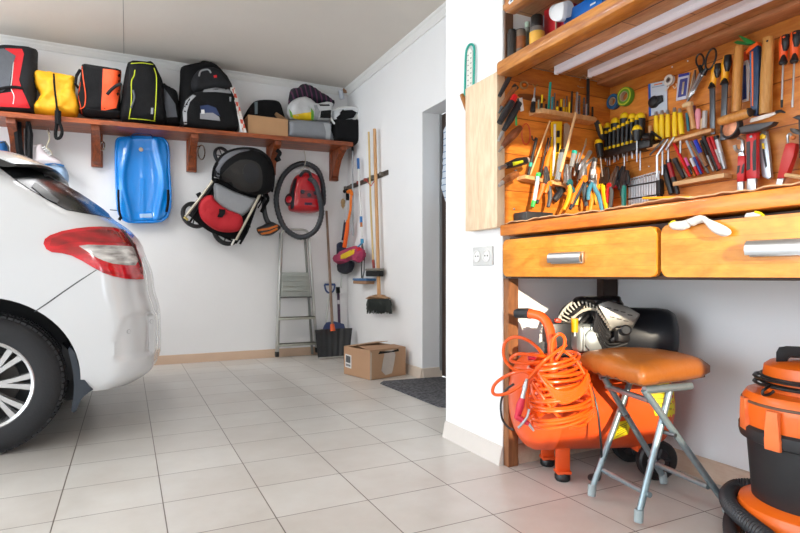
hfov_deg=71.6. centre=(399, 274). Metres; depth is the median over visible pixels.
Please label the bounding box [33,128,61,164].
skate
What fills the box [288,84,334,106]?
bundle
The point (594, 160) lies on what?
tube
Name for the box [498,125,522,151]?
awl
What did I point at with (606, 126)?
screwdriver
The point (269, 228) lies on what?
vacuum nozzle
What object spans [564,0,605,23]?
box
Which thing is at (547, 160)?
knife
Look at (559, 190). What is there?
pliers
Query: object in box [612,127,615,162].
screwdriver
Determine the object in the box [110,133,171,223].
sled
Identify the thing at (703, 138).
marker
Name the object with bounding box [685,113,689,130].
rod
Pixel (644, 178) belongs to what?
spanner
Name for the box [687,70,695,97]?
tweezers
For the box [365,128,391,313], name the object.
broom
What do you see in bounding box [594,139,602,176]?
screwdriver
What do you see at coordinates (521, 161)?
screwdriver
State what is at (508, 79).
file
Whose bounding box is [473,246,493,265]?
wall socket
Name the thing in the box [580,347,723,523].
folding stool
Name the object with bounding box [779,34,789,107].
screwdriver
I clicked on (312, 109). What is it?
print
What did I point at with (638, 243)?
workbench
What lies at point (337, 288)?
brush
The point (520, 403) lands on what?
gun
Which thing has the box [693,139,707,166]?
pen
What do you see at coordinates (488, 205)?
board
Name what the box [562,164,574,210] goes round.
pliers
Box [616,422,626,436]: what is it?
print
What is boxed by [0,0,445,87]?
ceiling
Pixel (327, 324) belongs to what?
snow shovel
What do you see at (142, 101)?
backpack
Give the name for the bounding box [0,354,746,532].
floor
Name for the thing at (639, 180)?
spanner
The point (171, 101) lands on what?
shoulder bag
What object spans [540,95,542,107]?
bit
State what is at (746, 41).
clamp
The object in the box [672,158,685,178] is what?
pen
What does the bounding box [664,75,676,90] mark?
tape roll
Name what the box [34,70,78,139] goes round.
bag
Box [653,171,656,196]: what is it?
spanner
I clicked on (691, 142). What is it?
pen
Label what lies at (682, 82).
print
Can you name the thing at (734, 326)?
wall
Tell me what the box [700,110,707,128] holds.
tube
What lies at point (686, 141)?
pen
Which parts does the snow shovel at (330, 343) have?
handle, blade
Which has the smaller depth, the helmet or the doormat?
the doormat
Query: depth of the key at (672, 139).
2.23 m
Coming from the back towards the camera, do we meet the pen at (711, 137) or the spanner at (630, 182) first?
the spanner at (630, 182)
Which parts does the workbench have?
leg, handle, drawer, leg, frame, drawer, handle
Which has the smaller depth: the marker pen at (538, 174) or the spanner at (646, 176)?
the marker pen at (538, 174)
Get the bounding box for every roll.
[549,0,573,21]
[607,94,619,109]
[617,87,634,105]
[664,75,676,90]
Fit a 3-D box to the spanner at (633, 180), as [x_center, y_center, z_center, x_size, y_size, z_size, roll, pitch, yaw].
[1.030,-0.363,2.438,0.006,0.130,0.018,0,0,-26]
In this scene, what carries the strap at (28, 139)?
hanging from the wall shelf at (96, 128)
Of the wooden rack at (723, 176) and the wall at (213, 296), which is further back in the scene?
the wall at (213, 296)
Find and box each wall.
[0,44,445,355]
[347,17,799,471]
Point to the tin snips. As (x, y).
(790, 152)
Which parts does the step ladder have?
rail, rail, rail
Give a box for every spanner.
[628,182,630,204]
[630,178,632,204]
[632,177,635,203]
[635,177,637,202]
[637,176,640,202]
[640,175,642,202]
[643,174,645,201]
[645,174,648,200]
[648,173,651,199]
[651,172,653,196]
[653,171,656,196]
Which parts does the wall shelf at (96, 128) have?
bracket arm, bracket post, bracket arm, bracket post, bracket post, bracket arm, bracket arm, bracket post, bracket arm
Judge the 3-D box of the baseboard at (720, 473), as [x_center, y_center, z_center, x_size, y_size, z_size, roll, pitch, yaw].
[1.553,0.761,0.852,0.560,0.078,3.658,0,0,-26]
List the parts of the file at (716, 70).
blade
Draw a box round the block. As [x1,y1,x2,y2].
[514,211,552,220]
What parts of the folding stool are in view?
leg, leg, seat, seat, leg, seat rail, leg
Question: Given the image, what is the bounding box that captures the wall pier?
[446,0,596,464]
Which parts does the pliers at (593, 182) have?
handle, handle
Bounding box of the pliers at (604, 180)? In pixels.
[598,167,609,208]
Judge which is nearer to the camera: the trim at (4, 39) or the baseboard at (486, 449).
the baseboard at (486, 449)
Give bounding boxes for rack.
[517,175,566,188]
[529,108,596,124]
[599,133,660,159]
[647,101,719,150]
[673,173,731,186]
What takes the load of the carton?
on the shelf at (609, 19)
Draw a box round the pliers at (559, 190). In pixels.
[552,186,564,201]
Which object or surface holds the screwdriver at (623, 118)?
in the rack at (648, 141)
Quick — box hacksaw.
[746,42,761,115]
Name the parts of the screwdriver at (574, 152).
handle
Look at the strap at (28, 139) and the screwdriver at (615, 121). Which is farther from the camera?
the strap at (28, 139)
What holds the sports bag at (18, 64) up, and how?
on the wall shelf at (96, 128)
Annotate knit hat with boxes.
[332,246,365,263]
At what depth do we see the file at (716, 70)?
2.09 m
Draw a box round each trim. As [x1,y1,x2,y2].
[0,34,346,95]
[123,2,123,43]
[344,1,445,95]
[439,114,441,369]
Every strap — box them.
[14,121,24,155]
[24,121,32,158]
[651,131,661,139]
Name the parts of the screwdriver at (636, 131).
handle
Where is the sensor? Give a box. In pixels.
[338,88,346,99]
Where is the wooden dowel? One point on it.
(549, 121)
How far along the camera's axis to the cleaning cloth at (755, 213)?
1.37 m
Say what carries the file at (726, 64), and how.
hanging from the board
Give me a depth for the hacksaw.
1.93 m
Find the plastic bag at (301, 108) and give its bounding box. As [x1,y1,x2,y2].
[286,97,332,120]
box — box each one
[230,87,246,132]
[244,112,287,135]
[344,341,405,379]
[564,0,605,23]
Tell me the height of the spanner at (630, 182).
0.136 m
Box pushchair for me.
[181,146,274,245]
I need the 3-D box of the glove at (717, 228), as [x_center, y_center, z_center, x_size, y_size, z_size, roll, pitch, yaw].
[0.801,-0.130,1.493,0.022,0.062,0.185,0,0,-24]
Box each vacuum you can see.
[273,150,325,239]
[737,346,799,532]
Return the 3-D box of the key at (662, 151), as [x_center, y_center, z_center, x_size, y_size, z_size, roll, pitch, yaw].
[1.080,-0.469,2.284,0.008,0.115,0.008,0,0,-26]
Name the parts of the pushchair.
seat, backrest, canopy panel, brake lever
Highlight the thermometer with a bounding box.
[464,43,475,95]
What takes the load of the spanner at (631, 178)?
in the holder
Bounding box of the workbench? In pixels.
[500,186,799,466]
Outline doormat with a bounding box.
[380,377,445,407]
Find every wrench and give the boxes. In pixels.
[578,150,594,169]
[733,137,746,189]
[746,132,759,189]
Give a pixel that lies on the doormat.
(431, 390)
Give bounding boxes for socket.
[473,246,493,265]
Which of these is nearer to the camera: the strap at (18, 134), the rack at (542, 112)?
the rack at (542, 112)
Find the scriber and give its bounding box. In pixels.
[593,174,597,204]
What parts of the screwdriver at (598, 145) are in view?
handle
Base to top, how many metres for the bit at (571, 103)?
0.107 m
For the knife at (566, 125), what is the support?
hanging from the board
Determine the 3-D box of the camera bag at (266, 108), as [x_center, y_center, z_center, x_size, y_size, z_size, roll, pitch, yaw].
[-1.284,-1.544,5.290,0.464,0.264,0.109,0,0,-26]
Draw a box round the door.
[442,113,445,376]
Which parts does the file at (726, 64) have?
blade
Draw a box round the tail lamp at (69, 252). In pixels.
[43,226,144,279]
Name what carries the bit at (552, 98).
in the rack at (542, 112)
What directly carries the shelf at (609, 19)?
attached to the wall at (734, 326)
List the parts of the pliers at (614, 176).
handle, handle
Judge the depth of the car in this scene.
2.58 m
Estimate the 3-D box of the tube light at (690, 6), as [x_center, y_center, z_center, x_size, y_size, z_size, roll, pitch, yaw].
[1.005,-0.872,1.685,0.023,0.037,1.536,0,0,-26]
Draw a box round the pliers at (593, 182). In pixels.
[586,162,603,209]
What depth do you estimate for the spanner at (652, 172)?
2.35 m
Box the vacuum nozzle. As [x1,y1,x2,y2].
[256,194,280,235]
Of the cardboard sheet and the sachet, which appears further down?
the cardboard sheet
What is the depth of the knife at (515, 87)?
2.26 m
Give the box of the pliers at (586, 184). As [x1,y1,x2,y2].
[575,163,593,210]
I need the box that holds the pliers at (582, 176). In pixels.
[568,162,587,209]
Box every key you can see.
[649,139,664,155]
[656,139,668,177]
[661,148,663,174]
[665,137,674,149]
[679,141,681,152]
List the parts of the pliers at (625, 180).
handle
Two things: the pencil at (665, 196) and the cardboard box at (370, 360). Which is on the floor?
the cardboard box at (370, 360)
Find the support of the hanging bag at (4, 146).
hanging from the wall shelf at (96, 128)
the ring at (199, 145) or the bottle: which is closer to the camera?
the bottle
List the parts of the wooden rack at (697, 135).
knob, turned handle, handle, pink handle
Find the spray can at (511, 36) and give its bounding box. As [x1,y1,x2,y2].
[507,29,515,56]
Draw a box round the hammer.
[739,36,778,133]
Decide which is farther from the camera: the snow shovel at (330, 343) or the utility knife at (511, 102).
the snow shovel at (330, 343)
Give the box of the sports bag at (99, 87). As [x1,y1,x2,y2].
[74,64,121,119]
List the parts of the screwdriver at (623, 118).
handle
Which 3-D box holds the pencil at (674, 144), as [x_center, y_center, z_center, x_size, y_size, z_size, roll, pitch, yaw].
[1.126,-0.463,2.220,0.012,0.154,0.083,0,0,-26]
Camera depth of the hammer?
1.90 m
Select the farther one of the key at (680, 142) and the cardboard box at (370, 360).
the cardboard box at (370, 360)
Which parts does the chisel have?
blade, handle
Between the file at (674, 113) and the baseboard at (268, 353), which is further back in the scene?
the baseboard at (268, 353)
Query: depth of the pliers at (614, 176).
2.50 m
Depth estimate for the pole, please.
5.47 m
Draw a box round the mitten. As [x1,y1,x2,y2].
[337,261,353,273]
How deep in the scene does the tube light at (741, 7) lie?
2.03 m
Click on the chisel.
(517, 105)
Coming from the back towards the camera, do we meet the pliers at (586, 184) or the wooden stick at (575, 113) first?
the pliers at (586, 184)
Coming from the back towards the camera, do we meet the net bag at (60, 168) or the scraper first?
the net bag at (60, 168)
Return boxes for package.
[742,52,749,102]
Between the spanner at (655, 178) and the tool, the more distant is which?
the spanner at (655, 178)
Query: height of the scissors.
0.179 m
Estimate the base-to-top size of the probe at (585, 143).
0.156 m
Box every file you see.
[498,77,511,96]
[527,138,537,174]
[654,111,658,139]
[659,110,664,139]
[665,110,670,137]
[672,107,677,136]
[678,108,683,134]
[708,63,720,134]
[720,54,731,139]
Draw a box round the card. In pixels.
[648,81,666,115]
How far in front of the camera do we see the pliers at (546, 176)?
2.33 m
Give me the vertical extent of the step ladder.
1.246 m
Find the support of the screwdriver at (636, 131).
in the rack at (648, 141)
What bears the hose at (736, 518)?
on the floor
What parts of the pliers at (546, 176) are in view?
handle, handle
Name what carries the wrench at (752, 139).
hanging from the board
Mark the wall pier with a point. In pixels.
(474, 294)
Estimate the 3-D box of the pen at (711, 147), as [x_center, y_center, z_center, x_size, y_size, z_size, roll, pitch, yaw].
[1.180,-0.458,2.087,0.013,0.130,0.059,0,0,-26]
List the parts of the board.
trim, carving handle, handle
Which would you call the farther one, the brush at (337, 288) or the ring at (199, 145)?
the brush at (337, 288)
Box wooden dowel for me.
[530,121,550,174]
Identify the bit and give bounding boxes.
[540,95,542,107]
[551,97,553,109]
[570,91,572,112]
[575,92,577,113]
[578,95,580,113]
[583,97,584,114]
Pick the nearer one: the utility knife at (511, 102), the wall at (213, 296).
the utility knife at (511, 102)
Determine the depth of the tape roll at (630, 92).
2.48 m
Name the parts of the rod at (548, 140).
rod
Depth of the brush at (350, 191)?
5.45 m
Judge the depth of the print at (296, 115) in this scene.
5.22 m
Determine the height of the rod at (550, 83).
0.132 m
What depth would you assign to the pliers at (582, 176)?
2.39 m
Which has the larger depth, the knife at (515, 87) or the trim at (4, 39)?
the trim at (4, 39)
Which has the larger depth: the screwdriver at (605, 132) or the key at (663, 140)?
the screwdriver at (605, 132)
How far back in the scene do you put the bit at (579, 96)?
2.47 m
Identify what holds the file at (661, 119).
in the wooden rack at (697, 135)
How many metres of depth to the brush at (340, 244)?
5.61 m
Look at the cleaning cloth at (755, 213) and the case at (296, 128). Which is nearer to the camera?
the cleaning cloth at (755, 213)
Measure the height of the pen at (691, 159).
0.075 m
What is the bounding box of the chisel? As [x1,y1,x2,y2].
[497,101,521,141]
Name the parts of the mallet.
handle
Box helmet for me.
[330,106,357,123]
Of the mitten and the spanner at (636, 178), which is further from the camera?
the mitten
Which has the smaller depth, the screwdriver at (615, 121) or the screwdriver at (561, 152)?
the screwdriver at (561, 152)
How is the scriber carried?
hanging from the board
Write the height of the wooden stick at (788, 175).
0.030 m
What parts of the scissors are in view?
blade, blade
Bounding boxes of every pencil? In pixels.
[642,196,692,198]
[673,143,690,176]
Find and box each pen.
[531,172,540,207]
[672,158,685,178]
[684,157,692,174]
[685,140,702,174]
[690,141,709,173]
[690,158,699,175]
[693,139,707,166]
[696,156,704,172]
[700,140,714,171]
[706,137,720,169]
[710,136,720,162]
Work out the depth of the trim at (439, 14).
4.57 m
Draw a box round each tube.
[590,158,597,178]
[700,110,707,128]
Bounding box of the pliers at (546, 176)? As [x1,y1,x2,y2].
[543,166,551,207]
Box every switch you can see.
[543,322,570,348]
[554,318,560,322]
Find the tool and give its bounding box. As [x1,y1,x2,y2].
[660,164,674,194]
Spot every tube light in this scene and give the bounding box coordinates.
[554,0,717,74]
[578,0,772,114]
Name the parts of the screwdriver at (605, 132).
handle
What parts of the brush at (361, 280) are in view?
handle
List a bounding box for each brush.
[336,273,341,322]
[337,188,348,253]
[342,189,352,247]
[353,158,375,283]
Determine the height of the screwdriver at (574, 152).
0.123 m
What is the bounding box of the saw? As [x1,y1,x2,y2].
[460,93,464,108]
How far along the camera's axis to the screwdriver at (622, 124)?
2.44 m
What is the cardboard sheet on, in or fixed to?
on the workbench
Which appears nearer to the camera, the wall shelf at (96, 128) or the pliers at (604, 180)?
the pliers at (604, 180)
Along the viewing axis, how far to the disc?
1.98 m
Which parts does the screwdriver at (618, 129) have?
handle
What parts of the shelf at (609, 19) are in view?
rail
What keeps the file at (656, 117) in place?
in the wooden rack at (697, 135)
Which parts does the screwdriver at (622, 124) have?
handle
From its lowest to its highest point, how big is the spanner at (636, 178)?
0.128 m
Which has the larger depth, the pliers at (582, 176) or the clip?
the clip
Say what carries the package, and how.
hanging from the board
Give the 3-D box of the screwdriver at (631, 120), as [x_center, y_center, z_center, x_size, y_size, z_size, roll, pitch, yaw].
[1.004,-0.590,2.404,0.017,0.171,0.019,0,0,41]
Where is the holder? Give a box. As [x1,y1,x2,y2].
[627,179,663,204]
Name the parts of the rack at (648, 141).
knob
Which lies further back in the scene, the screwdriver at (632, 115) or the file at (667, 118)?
the screwdriver at (632, 115)
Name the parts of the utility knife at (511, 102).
handle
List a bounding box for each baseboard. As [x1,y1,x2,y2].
[154,347,316,364]
[406,363,441,377]
[442,421,502,465]
[518,443,749,485]
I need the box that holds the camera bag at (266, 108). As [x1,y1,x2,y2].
[243,100,284,120]
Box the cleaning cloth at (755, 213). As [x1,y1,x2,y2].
[744,211,764,216]
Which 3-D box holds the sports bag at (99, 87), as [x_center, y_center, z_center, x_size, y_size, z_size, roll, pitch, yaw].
[-2.467,-1.500,4.553,0.350,0.423,0.336,0,0,-26]
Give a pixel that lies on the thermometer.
(470, 56)
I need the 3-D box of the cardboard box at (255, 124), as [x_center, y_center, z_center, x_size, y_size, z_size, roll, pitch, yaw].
[-1.266,-1.405,5.208,0.366,0.258,0.264,0,0,-26]
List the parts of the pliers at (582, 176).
handle, handle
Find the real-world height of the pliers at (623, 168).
0.108 m
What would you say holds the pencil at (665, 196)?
on the cardboard sheet
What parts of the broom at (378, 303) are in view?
handle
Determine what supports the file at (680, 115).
in the wooden rack at (697, 135)
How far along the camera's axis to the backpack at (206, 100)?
4.83 m
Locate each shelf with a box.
[0,111,352,181]
[497,0,799,87]
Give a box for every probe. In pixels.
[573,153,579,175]
[575,138,586,171]
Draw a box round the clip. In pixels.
[274,148,281,161]
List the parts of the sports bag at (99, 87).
orange panel, handle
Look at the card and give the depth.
2.34 m
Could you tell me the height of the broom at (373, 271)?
1.332 m
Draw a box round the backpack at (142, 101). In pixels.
[120,60,166,124]
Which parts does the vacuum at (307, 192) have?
control panel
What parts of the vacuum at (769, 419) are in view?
lid, power cord, handle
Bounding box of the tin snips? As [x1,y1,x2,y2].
[776,132,798,183]
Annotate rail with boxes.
[344,170,388,189]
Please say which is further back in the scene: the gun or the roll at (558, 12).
the roll at (558, 12)
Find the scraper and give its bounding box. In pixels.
[517,98,523,110]
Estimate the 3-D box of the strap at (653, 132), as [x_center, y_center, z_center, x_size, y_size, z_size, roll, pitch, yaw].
[1.056,-0.577,2.287,0.010,0.048,0.052,0,0,-26]
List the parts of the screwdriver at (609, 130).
handle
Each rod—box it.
[540,137,551,175]
[547,82,551,108]
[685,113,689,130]
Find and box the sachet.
[676,72,689,100]
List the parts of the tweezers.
arm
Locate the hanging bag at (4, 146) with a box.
[0,141,9,151]
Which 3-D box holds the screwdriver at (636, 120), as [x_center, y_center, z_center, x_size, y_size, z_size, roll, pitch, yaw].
[1.015,-0.595,2.383,0.019,0.167,0.017,0,0,-4]
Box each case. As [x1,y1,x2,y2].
[288,120,333,139]
[330,119,358,145]
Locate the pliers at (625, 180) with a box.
[620,170,629,205]
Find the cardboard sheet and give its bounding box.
[505,181,799,223]
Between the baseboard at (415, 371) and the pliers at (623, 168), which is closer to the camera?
the pliers at (623, 168)
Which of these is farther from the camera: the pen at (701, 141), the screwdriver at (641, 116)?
the screwdriver at (641, 116)
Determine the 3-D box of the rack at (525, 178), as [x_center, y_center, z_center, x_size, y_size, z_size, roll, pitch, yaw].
[0.622,-0.398,2.385,0.254,0.038,0.055,0,0,-26]
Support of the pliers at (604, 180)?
hanging from the board
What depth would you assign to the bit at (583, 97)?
2.48 m
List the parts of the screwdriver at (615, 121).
handle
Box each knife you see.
[497,94,517,124]
[498,84,518,113]
[536,147,552,203]
[564,123,569,149]
[665,158,679,194]
[760,131,772,179]
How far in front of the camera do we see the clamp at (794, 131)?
1.81 m
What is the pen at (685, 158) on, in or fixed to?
in the wooden rack at (723, 176)
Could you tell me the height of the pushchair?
0.921 m
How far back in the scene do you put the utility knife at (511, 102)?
2.23 m
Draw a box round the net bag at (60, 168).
[45,163,68,181]
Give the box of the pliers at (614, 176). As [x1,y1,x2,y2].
[606,166,618,207]
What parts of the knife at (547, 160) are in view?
handle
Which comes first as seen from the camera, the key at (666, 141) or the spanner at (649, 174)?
the key at (666, 141)
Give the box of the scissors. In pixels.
[686,48,716,101]
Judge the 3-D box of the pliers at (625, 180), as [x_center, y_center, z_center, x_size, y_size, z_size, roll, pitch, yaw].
[0.990,-0.377,2.443,0.023,0.171,0.051,0,0,-26]
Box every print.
[293,112,310,120]
[311,108,313,120]
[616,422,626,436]
[652,393,671,408]
[678,78,687,96]
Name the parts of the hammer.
handle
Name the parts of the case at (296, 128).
trim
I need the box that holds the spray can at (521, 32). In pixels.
[516,28,525,51]
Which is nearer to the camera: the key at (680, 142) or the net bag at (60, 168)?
the key at (680, 142)
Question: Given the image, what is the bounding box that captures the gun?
[514,397,534,431]
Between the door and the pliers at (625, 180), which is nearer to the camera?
the pliers at (625, 180)
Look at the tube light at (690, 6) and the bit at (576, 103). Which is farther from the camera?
the bit at (576, 103)
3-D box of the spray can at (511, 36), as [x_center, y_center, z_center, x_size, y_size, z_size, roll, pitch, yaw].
[0.469,-0.967,2.321,0.038,0.119,0.038,0,0,-26]
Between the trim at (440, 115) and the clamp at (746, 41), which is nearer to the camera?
the clamp at (746, 41)
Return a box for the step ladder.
[275,228,316,356]
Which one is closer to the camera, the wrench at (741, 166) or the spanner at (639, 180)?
the wrench at (741, 166)
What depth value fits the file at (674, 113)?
2.23 m
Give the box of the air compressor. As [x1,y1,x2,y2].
[500,296,678,481]
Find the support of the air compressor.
on the floor
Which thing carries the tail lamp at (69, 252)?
attached to the car
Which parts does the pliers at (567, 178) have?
handle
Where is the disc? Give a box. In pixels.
[720,121,742,138]
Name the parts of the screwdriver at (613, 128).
handle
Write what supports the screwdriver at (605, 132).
in the rack at (648, 141)
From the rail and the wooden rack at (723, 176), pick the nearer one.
the wooden rack at (723, 176)
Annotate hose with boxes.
[491,332,595,429]
[718,478,775,532]
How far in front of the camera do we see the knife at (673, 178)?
2.25 m
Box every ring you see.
[197,145,205,159]
[520,81,527,88]
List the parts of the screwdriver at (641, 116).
handle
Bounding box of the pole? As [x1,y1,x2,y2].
[351,145,353,235]
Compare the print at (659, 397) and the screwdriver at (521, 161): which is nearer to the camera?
the print at (659, 397)
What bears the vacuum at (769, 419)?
on the floor
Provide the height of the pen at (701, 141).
0.131 m
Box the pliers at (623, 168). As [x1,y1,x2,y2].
[613,166,625,189]
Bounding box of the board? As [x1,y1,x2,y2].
[465,15,799,231]
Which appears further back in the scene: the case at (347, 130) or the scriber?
the case at (347, 130)
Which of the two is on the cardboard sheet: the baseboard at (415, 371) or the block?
the block
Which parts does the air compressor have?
handle, tank, motor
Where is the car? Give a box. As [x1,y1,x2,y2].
[0,150,160,452]
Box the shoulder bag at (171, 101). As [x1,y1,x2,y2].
[163,83,179,126]
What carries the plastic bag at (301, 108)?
on the case at (296, 128)
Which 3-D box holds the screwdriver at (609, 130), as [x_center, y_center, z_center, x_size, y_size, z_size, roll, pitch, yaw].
[0.951,-0.579,2.513,0.019,0.163,0.017,0,0,-4]
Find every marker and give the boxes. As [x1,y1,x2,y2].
[701,136,718,170]
[713,135,726,169]
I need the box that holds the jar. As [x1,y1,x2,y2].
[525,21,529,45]
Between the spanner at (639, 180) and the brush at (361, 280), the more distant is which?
the brush at (361, 280)
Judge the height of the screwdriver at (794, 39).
0.248 m
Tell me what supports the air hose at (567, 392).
hanging from the air compressor
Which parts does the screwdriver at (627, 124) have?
handle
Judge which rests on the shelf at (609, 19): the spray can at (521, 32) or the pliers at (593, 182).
the spray can at (521, 32)
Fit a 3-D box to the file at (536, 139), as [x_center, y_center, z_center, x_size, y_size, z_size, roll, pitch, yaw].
[0.557,-0.497,2.339,0.058,0.166,0.016,0,0,-26]
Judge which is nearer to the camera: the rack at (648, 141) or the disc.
the disc
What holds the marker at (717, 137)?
in the wooden rack at (723, 176)
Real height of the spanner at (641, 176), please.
0.122 m
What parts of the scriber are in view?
handle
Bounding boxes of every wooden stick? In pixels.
[559,112,576,172]
[784,173,799,178]
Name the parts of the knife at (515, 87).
handle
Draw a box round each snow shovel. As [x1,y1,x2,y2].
[315,211,351,358]
[323,283,344,328]
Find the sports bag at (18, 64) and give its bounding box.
[0,45,37,113]
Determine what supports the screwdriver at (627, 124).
in the rack at (648, 141)
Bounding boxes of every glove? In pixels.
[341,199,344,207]
[668,215,730,235]
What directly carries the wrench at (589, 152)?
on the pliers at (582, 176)
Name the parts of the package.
blue panel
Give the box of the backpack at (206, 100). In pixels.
[179,61,238,131]
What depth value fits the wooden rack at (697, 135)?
2.15 m
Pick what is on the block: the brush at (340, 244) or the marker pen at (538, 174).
the marker pen at (538, 174)
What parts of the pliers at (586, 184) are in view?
handle, handle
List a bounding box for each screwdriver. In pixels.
[498,157,529,169]
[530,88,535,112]
[554,149,564,180]
[569,150,576,172]
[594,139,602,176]
[603,123,609,165]
[604,131,607,161]
[608,129,611,164]
[610,117,618,161]
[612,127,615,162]
[616,125,620,159]
[619,112,628,165]
[621,123,624,157]
[625,121,629,160]
[627,113,635,158]
[629,119,633,158]
[631,125,641,161]
[634,117,638,155]
[635,112,645,170]
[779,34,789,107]
[789,30,799,107]
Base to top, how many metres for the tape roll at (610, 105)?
0.069 m
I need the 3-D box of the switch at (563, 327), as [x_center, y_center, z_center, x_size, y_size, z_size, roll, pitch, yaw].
[0.597,0.228,2.110,0.085,0.095,0.075,0,0,-5]
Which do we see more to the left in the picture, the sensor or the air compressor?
the sensor
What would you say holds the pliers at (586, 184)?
hanging from the rack at (525, 178)
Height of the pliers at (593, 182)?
0.222 m
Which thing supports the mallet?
hanging from the board
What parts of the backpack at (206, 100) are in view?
grey trim, carry handle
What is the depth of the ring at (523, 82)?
2.35 m
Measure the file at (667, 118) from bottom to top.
0.112 m
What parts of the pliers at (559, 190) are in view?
handle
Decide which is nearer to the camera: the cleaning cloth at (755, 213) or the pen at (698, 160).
the cleaning cloth at (755, 213)
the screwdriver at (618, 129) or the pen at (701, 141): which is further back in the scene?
the screwdriver at (618, 129)
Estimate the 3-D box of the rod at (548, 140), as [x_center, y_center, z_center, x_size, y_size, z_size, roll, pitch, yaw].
[0.625,-0.509,2.384,0.067,0.175,0.008,0,0,-26]
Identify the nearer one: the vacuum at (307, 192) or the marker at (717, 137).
the marker at (717, 137)
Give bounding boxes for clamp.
[734,35,755,45]
[790,115,799,157]
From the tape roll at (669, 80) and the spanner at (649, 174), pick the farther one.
the spanner at (649, 174)
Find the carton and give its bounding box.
[544,3,559,34]
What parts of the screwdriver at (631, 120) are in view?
handle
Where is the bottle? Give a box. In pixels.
[529,14,544,43]
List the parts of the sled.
brake handle, brake handle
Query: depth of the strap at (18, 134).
4.31 m
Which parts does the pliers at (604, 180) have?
handle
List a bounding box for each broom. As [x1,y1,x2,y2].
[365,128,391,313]
[365,132,383,275]
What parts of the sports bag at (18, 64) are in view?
grey panel, red panel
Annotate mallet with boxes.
[717,45,753,124]
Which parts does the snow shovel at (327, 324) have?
blade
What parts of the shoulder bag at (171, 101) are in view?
grey panel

